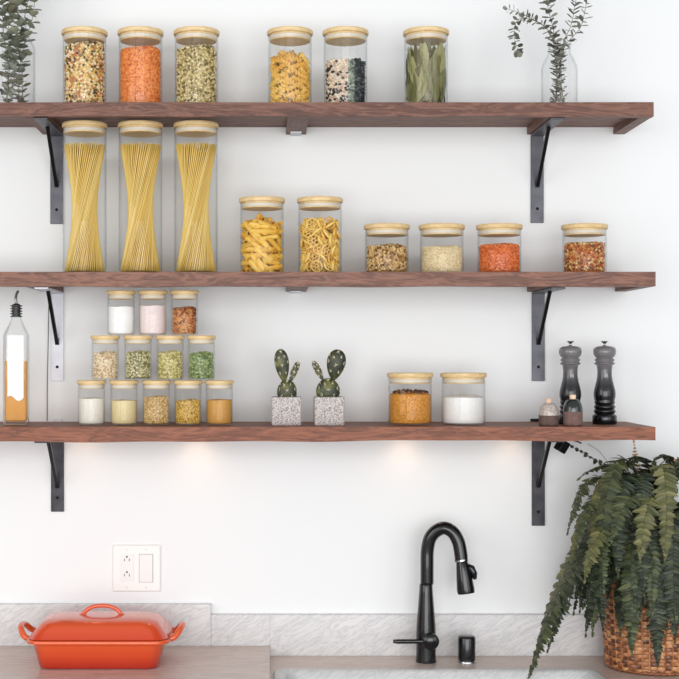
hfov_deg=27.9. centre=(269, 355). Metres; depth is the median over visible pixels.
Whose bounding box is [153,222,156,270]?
spaghetti
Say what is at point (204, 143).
spaghetti
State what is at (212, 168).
spaghetti
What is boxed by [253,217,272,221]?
penne
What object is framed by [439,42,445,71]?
bay leaf
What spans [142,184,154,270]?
spaghetti
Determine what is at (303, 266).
pasta
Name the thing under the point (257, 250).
penne
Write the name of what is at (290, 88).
fusilli
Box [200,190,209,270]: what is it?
spaghetti
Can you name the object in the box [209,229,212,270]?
spaghetti
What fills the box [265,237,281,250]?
penne
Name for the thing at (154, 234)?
spaghetti
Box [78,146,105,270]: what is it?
spaghetti
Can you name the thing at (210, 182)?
spaghetti
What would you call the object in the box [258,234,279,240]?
penne
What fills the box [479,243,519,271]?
lentils
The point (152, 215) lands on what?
spaghetti
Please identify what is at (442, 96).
bay leaf
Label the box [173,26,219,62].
lid
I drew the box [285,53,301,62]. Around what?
fusilli
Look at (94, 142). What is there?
spaghetti
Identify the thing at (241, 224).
penne
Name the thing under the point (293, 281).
wall shelf
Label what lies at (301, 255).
pasta
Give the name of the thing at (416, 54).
bay leaf
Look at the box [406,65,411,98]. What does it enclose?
bay leaf
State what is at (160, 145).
spaghetti
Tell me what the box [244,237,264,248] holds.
penne
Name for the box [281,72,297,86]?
fusilli
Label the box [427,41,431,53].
bay leaf
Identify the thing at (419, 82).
bay leaf
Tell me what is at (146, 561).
rocker switch
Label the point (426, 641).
kitchen faucet
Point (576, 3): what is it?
stem
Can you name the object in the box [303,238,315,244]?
pasta
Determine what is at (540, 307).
shelf bracket
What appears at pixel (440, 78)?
bay leaf
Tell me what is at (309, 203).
lid
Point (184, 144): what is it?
spaghetti
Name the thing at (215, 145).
spaghetti
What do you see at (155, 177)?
spaghetti
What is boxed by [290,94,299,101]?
fusilli
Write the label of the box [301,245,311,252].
pasta
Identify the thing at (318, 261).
pasta
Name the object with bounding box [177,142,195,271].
spaghetti
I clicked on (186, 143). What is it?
spaghetti
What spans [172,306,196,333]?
flakes
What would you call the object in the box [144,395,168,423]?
grains
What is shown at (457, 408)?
salt
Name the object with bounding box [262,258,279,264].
penne
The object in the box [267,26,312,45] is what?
storage jar
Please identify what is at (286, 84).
fusilli
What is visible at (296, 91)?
fusilli
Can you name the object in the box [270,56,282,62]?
fusilli
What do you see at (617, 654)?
basket
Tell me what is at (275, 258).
penne
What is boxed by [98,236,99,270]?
spaghetti
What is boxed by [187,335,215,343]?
storage jar
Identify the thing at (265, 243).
penne
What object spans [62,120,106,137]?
lid
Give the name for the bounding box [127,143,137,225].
spaghetti
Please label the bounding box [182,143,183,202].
spaghetti
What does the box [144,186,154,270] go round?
spaghetti
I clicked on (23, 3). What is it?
stem
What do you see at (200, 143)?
spaghetti
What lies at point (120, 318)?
sugar
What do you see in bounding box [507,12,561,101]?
stem
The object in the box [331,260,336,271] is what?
pasta
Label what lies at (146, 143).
spaghetti
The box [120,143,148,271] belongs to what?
spaghetti
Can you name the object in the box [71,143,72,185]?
spaghetti
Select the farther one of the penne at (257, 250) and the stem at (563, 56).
the stem at (563, 56)
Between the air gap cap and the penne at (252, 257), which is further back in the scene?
the air gap cap
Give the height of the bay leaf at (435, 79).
0.083 m
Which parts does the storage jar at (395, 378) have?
lid, glass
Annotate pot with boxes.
[271,396,300,424]
[314,396,343,424]
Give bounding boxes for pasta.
[299,226,307,237]
[300,236,304,247]
[300,253,304,263]
[300,261,307,271]
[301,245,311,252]
[302,218,308,230]
[302,251,309,262]
[303,226,314,237]
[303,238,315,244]
[306,218,318,230]
[306,245,318,252]
[306,261,317,271]
[307,234,318,246]
[309,250,320,262]
[310,260,322,271]
[313,218,325,228]
[313,228,322,236]
[313,243,324,254]
[314,260,326,271]
[317,217,323,228]
[317,234,324,245]
[321,231,327,239]
[321,243,331,255]
[323,228,328,238]
[323,260,334,271]
[325,217,333,228]
[325,221,335,228]
[327,252,337,264]
[329,234,335,245]
[331,244,338,255]
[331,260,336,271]
[333,227,337,239]
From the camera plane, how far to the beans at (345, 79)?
3.11 m
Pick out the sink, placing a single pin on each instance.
(281, 673)
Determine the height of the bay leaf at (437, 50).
0.064 m
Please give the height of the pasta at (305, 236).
0.028 m
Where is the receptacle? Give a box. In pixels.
[120,554,133,581]
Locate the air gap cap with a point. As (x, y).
(466, 643)
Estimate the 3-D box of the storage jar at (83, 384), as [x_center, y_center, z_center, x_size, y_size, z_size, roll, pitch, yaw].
[-0.409,0.107,3.130,0.067,0.102,0.067,0,0,-29]
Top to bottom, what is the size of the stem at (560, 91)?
0.143 m
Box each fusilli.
[269,78,279,85]
[269,93,280,100]
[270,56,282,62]
[270,63,279,73]
[270,67,279,79]
[271,83,283,93]
[272,88,285,101]
[273,59,288,70]
[273,77,287,84]
[275,67,291,78]
[277,55,293,62]
[277,80,290,93]
[277,97,293,101]
[279,49,294,55]
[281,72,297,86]
[282,58,295,71]
[283,89,300,99]
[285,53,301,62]
[285,82,302,92]
[289,68,305,78]
[290,61,304,68]
[290,75,305,84]
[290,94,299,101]
[295,88,306,99]
[297,66,309,78]
[297,81,308,94]
[298,52,309,66]
[301,61,309,71]
[303,74,310,89]
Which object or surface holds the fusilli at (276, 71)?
in the storage jar at (282, 35)
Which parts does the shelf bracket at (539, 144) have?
wall plate, arm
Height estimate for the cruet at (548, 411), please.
0.062 m
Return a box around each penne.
[240,223,259,227]
[241,232,258,243]
[241,240,254,247]
[241,247,255,252]
[241,258,259,265]
[243,253,262,257]
[243,266,250,271]
[244,221,255,236]
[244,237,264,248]
[245,246,267,251]
[247,258,261,271]
[248,222,272,228]
[250,252,264,271]
[251,228,274,234]
[252,237,273,249]
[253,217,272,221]
[253,231,268,246]
[255,247,273,262]
[257,258,273,271]
[258,219,277,230]
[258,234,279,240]
[261,216,268,221]
[262,229,282,234]
[262,246,279,252]
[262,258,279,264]
[264,264,282,271]
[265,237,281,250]
[265,253,282,258]
[272,221,280,228]
[272,254,282,270]
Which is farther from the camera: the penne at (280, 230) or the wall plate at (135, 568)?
the wall plate at (135, 568)
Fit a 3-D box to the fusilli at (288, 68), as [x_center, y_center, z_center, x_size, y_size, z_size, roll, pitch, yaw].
[0.032,-0.646,3.116,0.039,0.026,0.016,0,0,23]
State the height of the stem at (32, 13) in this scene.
0.295 m
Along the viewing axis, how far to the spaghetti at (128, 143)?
3.12 m
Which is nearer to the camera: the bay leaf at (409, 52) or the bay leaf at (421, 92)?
the bay leaf at (421, 92)
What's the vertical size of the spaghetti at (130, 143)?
0.292 m
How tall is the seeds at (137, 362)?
0.066 m
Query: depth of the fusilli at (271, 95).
3.13 m
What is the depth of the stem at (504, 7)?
3.12 m
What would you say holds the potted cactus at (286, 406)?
on the wall shelf at (76, 432)
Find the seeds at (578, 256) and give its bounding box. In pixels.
[563,241,605,271]
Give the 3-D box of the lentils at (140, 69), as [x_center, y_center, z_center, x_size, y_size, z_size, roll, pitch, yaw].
[-0.299,-0.642,3.150,0.095,0.146,0.095,0,0,-31]
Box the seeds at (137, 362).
[126,350,149,378]
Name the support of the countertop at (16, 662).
attached to the wall
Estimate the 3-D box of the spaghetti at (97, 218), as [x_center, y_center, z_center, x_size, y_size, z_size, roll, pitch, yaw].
[-0.400,-0.339,3.156,0.002,0.290,0.076,0,0,-12]
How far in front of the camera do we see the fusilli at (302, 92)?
3.12 m
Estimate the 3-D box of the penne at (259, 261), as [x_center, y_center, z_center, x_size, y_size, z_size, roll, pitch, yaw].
[-0.010,-0.203,3.114,0.044,0.043,0.012,0,0,-13]
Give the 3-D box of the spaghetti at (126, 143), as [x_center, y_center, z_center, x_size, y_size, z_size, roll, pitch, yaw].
[-0.327,-0.339,3.150,0.002,0.292,0.076,0,0,0]
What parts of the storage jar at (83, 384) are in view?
lid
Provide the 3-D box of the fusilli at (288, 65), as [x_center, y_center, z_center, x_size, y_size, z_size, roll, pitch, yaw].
[0.045,-0.662,3.112,0.034,0.033,0.016,0,0,3]
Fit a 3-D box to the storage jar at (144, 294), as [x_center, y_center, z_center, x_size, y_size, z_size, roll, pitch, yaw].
[-0.269,-0.099,3.130,0.067,0.102,0.067,0,0,29]
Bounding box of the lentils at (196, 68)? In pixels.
[176,44,216,101]
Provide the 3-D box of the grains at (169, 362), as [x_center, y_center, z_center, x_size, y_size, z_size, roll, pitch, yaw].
[-0.229,0.019,3.130,0.057,0.067,0.057,0,0,-4]
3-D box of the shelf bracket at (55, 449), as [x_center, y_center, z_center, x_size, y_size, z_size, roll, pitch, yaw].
[-0.511,0.282,3.172,0.031,0.184,0.236,0,0,0]
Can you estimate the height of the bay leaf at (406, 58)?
0.082 m
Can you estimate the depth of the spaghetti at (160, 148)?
3.13 m
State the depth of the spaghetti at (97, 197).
3.13 m
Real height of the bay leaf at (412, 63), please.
0.066 m
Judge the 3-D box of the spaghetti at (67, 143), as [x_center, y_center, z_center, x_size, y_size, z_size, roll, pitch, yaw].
[-0.455,-0.340,3.156,0.002,0.293,0.076,0,0,14]
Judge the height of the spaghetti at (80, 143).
0.291 m
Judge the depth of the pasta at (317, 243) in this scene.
3.11 m
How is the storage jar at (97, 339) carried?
on the storage jar at (83, 384)
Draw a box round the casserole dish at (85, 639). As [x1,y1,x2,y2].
[18,603,185,668]
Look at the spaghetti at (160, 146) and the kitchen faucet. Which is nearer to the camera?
the spaghetti at (160, 146)
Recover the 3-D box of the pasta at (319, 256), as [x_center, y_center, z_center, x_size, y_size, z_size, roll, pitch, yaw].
[0.102,-0.227,3.113,0.030,0.030,0.007,0,0,28]
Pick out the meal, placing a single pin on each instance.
(123, 411)
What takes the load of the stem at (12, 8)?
in the glass vase
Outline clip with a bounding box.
[290,131,300,135]
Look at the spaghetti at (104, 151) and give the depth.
3.13 m
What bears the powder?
in the storage jar at (211, 384)
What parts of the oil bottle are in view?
spout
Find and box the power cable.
[47,305,48,420]
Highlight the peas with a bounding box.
[189,351,213,378]
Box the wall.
[0,0,678,613]
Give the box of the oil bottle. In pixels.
[3,290,28,424]
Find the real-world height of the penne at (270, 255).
0.017 m
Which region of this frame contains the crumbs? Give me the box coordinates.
[392,389,428,393]
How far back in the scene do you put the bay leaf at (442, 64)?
3.12 m
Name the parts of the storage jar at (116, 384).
lid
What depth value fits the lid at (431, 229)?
3.11 m
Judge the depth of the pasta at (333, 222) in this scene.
3.12 m
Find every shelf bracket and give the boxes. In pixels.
[34,118,62,223]
[34,287,63,380]
[34,441,63,511]
[531,118,563,222]
[532,287,565,380]
[532,441,565,525]
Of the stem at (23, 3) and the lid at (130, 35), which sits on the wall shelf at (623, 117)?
the lid at (130, 35)
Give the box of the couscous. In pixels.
[421,245,462,271]
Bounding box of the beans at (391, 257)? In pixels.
[366,243,406,271]
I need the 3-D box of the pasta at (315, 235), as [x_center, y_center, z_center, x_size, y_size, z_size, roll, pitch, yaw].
[0.100,-0.263,3.114,0.030,0.030,0.008,0,0,9]
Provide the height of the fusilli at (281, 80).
0.017 m
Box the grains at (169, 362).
[158,350,182,378]
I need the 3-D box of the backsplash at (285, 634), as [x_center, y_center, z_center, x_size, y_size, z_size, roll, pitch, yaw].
[0.879,0.669,3.280,2.041,0.098,0.020,0,0,0]
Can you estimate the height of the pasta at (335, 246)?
0.028 m
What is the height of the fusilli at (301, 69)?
0.033 m
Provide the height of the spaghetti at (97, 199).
0.290 m
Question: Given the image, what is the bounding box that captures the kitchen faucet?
[393,521,476,663]
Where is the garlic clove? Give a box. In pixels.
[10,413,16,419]
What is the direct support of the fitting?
attached to the wall shelf at (76, 432)
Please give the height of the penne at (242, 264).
0.015 m
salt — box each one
[140,305,164,333]
[443,394,484,423]
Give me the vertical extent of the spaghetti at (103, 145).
0.292 m
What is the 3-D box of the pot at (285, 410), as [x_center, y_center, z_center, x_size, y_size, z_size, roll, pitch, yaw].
[0.037,0.126,3.140,0.068,0.064,0.068,0,0,0]
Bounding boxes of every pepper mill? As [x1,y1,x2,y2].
[558,341,581,423]
[592,341,616,423]
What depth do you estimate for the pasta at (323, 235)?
3.12 m
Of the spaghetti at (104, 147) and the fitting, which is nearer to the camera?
the spaghetti at (104, 147)
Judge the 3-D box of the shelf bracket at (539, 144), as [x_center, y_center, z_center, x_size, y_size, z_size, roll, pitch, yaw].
[0.643,-0.427,3.172,0.031,0.212,0.236,0,0,0]
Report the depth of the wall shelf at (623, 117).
3.04 m
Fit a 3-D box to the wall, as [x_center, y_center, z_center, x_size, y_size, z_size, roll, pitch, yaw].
[0.150,0.125,3.350,3.500,2.750,0.120,0,0,0]
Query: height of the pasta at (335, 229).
0.029 m
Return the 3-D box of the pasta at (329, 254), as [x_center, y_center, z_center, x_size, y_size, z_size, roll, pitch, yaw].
[0.143,-0.223,3.122,0.030,0.030,0.008,0,0,-41]
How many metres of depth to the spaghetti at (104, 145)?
3.12 m
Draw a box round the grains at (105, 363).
[93,350,117,378]
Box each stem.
[0,0,17,101]
[4,0,30,100]
[10,0,40,99]
[13,0,33,101]
[503,4,542,24]
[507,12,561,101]
[539,0,564,101]
[549,44,563,101]
[554,45,565,101]
[555,0,581,101]
[556,0,590,94]
[556,44,567,99]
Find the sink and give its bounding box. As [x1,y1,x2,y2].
[273,669,604,678]
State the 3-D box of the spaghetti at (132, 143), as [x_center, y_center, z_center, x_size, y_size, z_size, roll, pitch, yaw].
[-0.325,-0.339,3.140,0.002,0.290,0.076,0,0,-20]
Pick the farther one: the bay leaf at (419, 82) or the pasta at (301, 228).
the pasta at (301, 228)
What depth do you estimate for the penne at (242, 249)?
3.13 m
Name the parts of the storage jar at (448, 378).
lid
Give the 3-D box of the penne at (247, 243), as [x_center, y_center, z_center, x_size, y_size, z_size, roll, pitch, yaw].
[-0.050,-0.256,3.135,0.012,0.017,0.056,0,0,-26]
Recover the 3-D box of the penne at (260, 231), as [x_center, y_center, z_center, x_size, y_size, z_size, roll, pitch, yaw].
[-0.016,-0.284,3.115,0.057,0.014,0.012,0,0,-4]
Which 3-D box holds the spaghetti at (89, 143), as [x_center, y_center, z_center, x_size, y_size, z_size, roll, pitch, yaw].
[-0.441,-0.340,3.126,0.076,0.292,0.002,0,0,31]
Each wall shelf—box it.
[0,102,653,134]
[0,272,655,291]
[0,422,654,442]
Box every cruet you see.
[539,398,557,425]
[563,395,582,425]
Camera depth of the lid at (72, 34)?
3.11 m
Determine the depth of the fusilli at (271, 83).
3.13 m
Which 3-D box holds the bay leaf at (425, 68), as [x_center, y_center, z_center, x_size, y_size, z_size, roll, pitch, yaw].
[0.357,-0.630,3.108,0.021,0.065,0.005,0,0,16]
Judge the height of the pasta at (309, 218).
0.029 m
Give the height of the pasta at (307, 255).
0.028 m
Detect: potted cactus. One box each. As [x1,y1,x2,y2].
[271,349,300,424]
[312,349,345,424]
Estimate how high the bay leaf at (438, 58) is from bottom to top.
0.066 m
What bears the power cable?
attached to the wall
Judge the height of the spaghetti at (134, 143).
0.290 m
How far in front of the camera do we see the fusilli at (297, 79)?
3.11 m
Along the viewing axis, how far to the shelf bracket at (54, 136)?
3.28 m
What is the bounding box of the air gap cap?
[457,634,475,663]
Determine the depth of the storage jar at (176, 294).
3.10 m
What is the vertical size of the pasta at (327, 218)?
0.029 m
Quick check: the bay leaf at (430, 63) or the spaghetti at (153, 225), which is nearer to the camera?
the bay leaf at (430, 63)
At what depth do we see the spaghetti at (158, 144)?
3.12 m
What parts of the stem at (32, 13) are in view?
stem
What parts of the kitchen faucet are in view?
lever handle, spout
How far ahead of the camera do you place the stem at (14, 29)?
3.13 m
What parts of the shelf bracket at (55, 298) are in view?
arm, wall plate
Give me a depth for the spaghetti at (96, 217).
3.13 m
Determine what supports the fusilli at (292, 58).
in the storage jar at (282, 35)
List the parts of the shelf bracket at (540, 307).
wall plate, arm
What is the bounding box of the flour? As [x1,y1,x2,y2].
[79,397,103,423]
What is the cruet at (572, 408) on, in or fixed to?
on the wall shelf at (76, 432)
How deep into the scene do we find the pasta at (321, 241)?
3.11 m
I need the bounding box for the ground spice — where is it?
[389,392,430,423]
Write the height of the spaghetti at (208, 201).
0.292 m
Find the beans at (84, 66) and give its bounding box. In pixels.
[64,40,104,101]
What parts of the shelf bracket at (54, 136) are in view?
arm, wall plate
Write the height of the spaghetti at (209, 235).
0.291 m
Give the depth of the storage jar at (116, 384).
3.10 m
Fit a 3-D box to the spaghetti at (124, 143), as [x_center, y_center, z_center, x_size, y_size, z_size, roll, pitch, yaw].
[-0.326,-0.340,3.153,0.002,0.293,0.076,0,0,7]
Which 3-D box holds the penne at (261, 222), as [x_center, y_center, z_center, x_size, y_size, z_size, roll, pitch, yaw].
[-0.004,-0.299,3.118,0.054,0.026,0.012,0,0,-24]
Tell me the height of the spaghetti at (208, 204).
0.291 m
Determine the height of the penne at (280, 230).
0.017 m
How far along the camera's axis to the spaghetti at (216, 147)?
3.12 m
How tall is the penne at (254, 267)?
0.045 m
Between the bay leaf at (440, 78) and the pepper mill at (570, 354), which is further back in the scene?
the pepper mill at (570, 354)
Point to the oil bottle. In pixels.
(15, 343)
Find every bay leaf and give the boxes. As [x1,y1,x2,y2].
[406,58,406,89]
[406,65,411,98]
[408,47,411,74]
[410,56,415,84]
[411,73,416,101]
[413,41,420,76]
[415,64,423,92]
[415,72,426,101]
[420,42,428,70]
[420,51,427,86]
[423,65,431,91]
[425,76,433,101]
[426,53,436,83]
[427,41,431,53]
[428,68,437,96]
[433,44,439,70]
[434,73,442,101]
[437,55,440,76]
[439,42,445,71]
[439,68,445,97]
[440,55,445,90]
[440,80,445,101]
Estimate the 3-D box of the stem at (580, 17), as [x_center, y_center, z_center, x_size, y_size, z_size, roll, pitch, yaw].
[0.703,-0.713,3.143,0.090,0.280,0.040,0,0,0]
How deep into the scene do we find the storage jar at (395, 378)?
3.11 m
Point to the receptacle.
(126, 560)
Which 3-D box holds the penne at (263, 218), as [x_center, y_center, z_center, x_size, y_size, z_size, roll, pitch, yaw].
[-0.010,-0.311,3.129,0.012,0.012,0.057,0,-1,16]
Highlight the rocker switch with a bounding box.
[140,555,152,581]
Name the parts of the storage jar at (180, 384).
lid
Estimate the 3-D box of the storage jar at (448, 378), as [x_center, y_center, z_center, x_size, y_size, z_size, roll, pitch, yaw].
[0.446,0.098,3.150,0.106,0.119,0.106,0,0,42]
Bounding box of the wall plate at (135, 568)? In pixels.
[112,545,160,591]
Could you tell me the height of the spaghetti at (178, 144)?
0.293 m
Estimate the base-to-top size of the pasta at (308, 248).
0.020 m
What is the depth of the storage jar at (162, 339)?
3.10 m
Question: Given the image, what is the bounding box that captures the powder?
[207,399,231,423]
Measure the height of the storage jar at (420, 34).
0.184 m
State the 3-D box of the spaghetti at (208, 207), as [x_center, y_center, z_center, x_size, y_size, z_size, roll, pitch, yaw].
[-0.143,-0.339,3.150,0.002,0.290,0.076,0,0,1]
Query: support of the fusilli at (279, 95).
in the storage jar at (282, 35)
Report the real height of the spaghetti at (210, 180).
0.292 m
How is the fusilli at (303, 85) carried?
in the storage jar at (282, 35)
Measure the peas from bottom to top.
0.064 m
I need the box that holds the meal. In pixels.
[111,399,136,423]
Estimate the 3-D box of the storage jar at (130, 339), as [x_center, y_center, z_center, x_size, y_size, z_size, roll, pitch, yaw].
[-0.302,0.004,3.130,0.067,0.102,0.067,0,0,-16]
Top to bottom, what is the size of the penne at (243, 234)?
0.031 m
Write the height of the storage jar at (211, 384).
0.102 m
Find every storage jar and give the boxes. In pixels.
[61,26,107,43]
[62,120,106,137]
[77,380,105,423]
[90,335,119,378]
[106,290,135,299]
[109,380,138,424]
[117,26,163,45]
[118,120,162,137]
[123,335,152,343]
[138,290,166,299]
[142,380,170,388]
[155,335,184,343]
[170,290,198,299]
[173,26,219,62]
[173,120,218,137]
[173,380,202,423]
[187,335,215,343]
[205,380,233,388]
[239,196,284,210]
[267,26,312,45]
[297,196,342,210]
[322,26,368,61]
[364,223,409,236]
[387,373,432,424]
[403,26,448,45]
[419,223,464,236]
[440,373,486,424]
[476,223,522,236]
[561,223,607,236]
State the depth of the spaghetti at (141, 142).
3.12 m
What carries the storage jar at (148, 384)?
on the wall shelf at (76, 432)
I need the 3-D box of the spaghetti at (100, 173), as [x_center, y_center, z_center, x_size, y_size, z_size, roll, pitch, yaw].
[-0.403,-0.340,3.138,0.002,0.292,0.076,0,0,27]
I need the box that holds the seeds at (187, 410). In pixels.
[176,399,199,423]
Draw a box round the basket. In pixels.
[601,572,678,675]
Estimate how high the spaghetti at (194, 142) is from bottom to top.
0.294 m
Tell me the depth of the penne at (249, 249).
3.12 m
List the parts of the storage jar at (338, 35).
lid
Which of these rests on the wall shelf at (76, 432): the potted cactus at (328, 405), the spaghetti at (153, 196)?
the potted cactus at (328, 405)
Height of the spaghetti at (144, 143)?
0.290 m
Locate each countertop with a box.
[0,646,269,678]
[270,656,678,678]
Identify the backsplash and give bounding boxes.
[0,603,210,645]
[211,614,603,655]
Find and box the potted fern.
[527,440,678,678]
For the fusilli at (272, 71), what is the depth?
3.13 m
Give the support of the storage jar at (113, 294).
on the storage jar at (97, 339)
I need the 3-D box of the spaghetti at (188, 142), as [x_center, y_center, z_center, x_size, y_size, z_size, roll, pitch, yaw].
[-0.197,-0.340,3.140,0.002,0.294,0.076,0,0,-19]
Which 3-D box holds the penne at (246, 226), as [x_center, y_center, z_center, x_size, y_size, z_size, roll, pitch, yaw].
[-0.042,-0.284,3.119,0.039,0.049,0.012,0,0,37]
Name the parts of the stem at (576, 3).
stem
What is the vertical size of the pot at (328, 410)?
0.064 m
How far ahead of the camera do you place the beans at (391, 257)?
3.11 m
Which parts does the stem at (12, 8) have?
stem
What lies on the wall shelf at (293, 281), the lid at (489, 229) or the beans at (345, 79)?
the lid at (489, 229)
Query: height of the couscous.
0.065 m
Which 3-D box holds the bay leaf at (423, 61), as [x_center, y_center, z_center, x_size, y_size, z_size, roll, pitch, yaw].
[0.349,-0.653,3.109,0.023,0.083,0.005,0,0,24]
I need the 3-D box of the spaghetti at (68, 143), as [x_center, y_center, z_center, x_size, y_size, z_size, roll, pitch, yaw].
[-0.455,-0.340,3.153,0.002,0.293,0.076,0,0,7]
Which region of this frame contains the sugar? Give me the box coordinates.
[108,306,133,333]
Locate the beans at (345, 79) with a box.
[325,58,365,101]
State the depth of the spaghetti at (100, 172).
3.12 m
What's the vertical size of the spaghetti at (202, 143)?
0.292 m
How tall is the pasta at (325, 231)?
0.026 m
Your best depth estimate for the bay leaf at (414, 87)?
3.12 m
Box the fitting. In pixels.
[553,441,580,453]
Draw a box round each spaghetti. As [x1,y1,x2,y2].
[64,143,92,271]
[65,142,94,271]
[65,143,89,265]
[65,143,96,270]
[66,142,82,271]
[67,142,87,254]
[67,143,70,183]
[67,143,102,271]
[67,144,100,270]
[68,143,71,194]
[69,143,85,242]
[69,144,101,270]
[70,143,71,191]
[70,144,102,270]
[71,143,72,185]
[71,143,78,223]
[71,143,80,225]
[72,142,73,203]
[72,142,75,209]
[72,145,103,270]
[74,145,104,270]
[76,147,104,270]
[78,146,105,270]
[80,151,104,270]
[83,172,100,270]
[85,173,100,270]
[87,187,98,270]
[90,197,97,270]
[92,199,97,270]
[94,217,96,270]
[96,229,96,270]
[97,218,98,270]
[98,231,101,271]
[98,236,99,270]
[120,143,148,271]
[121,143,146,265]
[121,143,150,271]
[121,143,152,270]
[122,142,158,271]
[122,143,144,259]
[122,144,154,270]
[123,144,134,271]
[124,142,141,247]
[124,143,127,196]
[125,142,139,240]
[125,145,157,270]
[126,143,127,191]
[126,144,158,270]
[127,143,132,221]
[127,143,134,223]
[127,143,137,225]
[128,143,128,190]
[128,143,130,203]
[128,145,159,270]
[130,146,160,270]
[132,145,160,270]
[135,148,160,270]
[137,155,159,270]
[139,177,155,270]
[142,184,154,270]
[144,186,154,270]
[146,196,153,270]
[148,209,152,270]
[150,215,152,270]
[152,229,152,270]
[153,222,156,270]
[153,225,154,270]
[154,234,157,271]
[176,143,202,268]
[176,143,204,271]
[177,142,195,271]
[177,143,200,262]
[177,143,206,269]
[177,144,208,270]
[178,142,213,271]
[178,144,182,190]
[179,142,198,251]
[179,144,182,189]
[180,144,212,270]
[181,142,193,237]
[181,144,182,184]
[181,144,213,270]
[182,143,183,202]
[182,143,191,228]
[183,142,188,217]
[183,143,186,213]
[183,144,184,210]
[183,144,214,270]
[185,145,215,270]
[187,147,215,269]
[189,146,216,270]
[191,147,216,270]
[193,168,212,270]
[196,180,210,270]
[198,182,210,270]
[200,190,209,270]
[203,201,208,270]
[205,204,208,270]
[207,207,208,270]
[208,211,209,270]
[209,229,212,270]
[209,235,210,270]
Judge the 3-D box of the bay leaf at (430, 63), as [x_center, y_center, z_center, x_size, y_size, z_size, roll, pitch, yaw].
[0.367,-0.653,3.107,0.026,0.075,0.006,0,0,6]
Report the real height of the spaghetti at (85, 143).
0.291 m
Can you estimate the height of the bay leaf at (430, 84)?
0.066 m
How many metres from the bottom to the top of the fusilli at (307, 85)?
0.031 m
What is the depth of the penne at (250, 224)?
3.11 m
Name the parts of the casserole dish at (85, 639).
handle, lid, lid handle, handle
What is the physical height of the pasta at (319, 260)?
0.029 m
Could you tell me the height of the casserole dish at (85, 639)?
0.132 m
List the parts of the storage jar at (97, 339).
lid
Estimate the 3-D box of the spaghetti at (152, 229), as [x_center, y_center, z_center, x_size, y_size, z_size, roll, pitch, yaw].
[-0.271,-0.339,3.153,0.002,0.290,0.076,0,0,-6]
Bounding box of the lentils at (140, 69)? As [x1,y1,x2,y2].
[120,45,160,101]
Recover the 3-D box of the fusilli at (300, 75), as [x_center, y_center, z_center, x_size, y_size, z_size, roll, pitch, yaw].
[0.062,-0.646,3.117,0.041,0.031,0.016,0,0,-26]
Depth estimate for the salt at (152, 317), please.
3.10 m
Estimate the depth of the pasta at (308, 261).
3.12 m
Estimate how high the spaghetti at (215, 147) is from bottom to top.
0.292 m
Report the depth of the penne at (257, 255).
3.12 m

